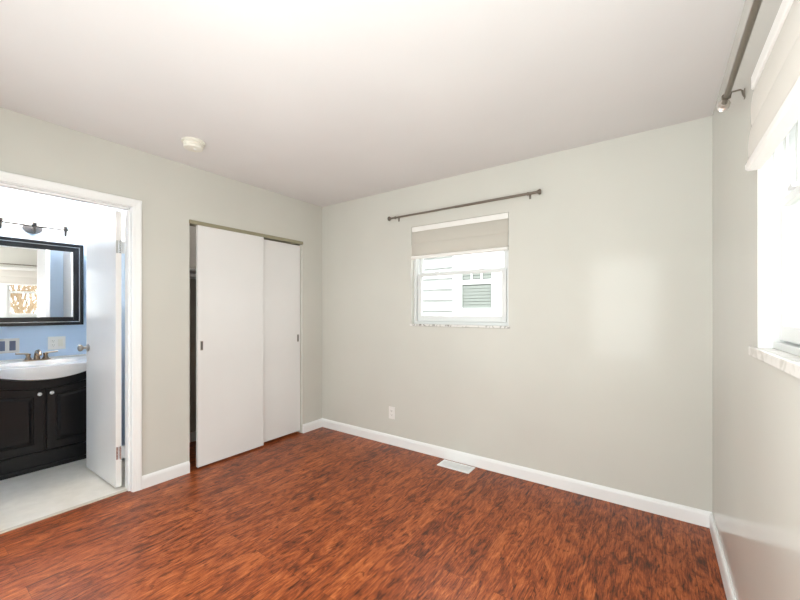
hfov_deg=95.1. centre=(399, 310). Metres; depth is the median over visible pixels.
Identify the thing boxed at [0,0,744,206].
ceiling
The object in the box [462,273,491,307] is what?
window
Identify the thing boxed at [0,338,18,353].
switch plate
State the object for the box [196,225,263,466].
door
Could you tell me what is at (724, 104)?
curtain rod
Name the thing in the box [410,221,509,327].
window
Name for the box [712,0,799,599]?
wall
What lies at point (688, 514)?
baseboard
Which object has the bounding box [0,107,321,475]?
wall
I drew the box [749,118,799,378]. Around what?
window
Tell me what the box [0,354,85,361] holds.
backsplash
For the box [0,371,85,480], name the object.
bathroom vanity
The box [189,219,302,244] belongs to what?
closet track
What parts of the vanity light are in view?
plate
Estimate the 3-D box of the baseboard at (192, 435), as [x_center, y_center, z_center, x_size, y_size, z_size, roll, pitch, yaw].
[-1.897,1.239,3.802,0.014,0.092,1.420,0,0,35]
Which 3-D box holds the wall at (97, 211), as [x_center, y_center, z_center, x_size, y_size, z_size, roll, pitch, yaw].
[-2.464,0.065,3.240,1.430,2.440,0.050,0,0,35]
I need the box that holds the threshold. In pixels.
[0,489,127,533]
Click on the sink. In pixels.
(66, 365)
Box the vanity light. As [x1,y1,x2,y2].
[0,202,73,236]
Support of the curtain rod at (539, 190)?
attached to the wall at (601, 371)
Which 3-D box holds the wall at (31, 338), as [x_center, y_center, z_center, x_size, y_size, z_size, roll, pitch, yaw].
[-3.595,0.065,2.959,0.100,2.440,1.950,0,0,35]
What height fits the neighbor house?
5.500 m
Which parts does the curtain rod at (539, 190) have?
rod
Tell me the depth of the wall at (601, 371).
2.64 m
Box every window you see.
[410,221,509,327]
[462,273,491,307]
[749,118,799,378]
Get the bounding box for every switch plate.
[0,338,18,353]
[48,336,65,349]
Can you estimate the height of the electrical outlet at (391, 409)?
0.116 m
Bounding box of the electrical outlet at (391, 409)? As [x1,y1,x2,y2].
[389,406,394,418]
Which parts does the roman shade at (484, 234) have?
rail, head rail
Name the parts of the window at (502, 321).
sill, sash, sash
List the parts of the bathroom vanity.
door, moulding, door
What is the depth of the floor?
2.08 m
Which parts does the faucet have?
handle, plate, spout, handle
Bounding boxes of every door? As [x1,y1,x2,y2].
[77,211,124,487]
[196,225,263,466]
[264,239,299,441]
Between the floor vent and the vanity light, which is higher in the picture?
the vanity light
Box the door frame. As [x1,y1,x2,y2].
[0,171,141,491]
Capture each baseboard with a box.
[142,418,321,488]
[189,431,195,442]
[322,418,711,527]
[709,513,735,599]
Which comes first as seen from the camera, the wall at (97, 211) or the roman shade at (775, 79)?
the roman shade at (775, 79)
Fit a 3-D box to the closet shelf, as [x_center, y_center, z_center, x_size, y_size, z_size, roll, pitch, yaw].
[-1.800,-0.353,3.734,0.250,0.075,1.410,0,0,35]
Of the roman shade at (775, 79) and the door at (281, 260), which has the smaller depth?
the roman shade at (775, 79)
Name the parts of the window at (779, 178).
sill, frame, sash, sash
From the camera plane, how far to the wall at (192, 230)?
3.60 m
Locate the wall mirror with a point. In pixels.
(42, 282)
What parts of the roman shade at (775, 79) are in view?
head rail, rail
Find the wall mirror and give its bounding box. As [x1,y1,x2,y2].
[0,236,83,326]
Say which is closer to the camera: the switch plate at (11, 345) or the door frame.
the door frame
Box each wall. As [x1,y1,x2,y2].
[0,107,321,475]
[0,187,90,359]
[91,204,124,445]
[189,226,298,432]
[322,116,711,511]
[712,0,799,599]
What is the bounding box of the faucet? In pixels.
[15,349,57,361]
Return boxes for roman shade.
[411,212,508,259]
[745,0,799,170]
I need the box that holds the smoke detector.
[181,137,204,151]
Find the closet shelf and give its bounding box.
[189,268,195,278]
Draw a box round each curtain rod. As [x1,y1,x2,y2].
[387,189,540,221]
[717,0,762,111]
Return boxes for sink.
[0,354,85,380]
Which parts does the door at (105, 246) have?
knob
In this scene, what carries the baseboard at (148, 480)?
attached to the wall at (171, 193)
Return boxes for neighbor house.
[423,251,503,315]
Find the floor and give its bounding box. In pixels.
[0,427,726,599]
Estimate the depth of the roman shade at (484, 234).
3.09 m
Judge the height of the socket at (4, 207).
0.212 m
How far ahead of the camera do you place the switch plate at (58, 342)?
3.42 m
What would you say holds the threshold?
on the floor
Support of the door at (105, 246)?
in the wall at (171, 193)
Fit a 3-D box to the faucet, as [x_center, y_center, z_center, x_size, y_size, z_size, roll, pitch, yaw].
[-3.147,0.385,3.182,0.153,0.100,0.268,0,0,35]
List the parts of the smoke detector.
mounting plate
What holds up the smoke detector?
attached to the ceiling
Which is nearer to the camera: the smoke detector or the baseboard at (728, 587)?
the baseboard at (728, 587)
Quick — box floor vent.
[437,459,474,473]

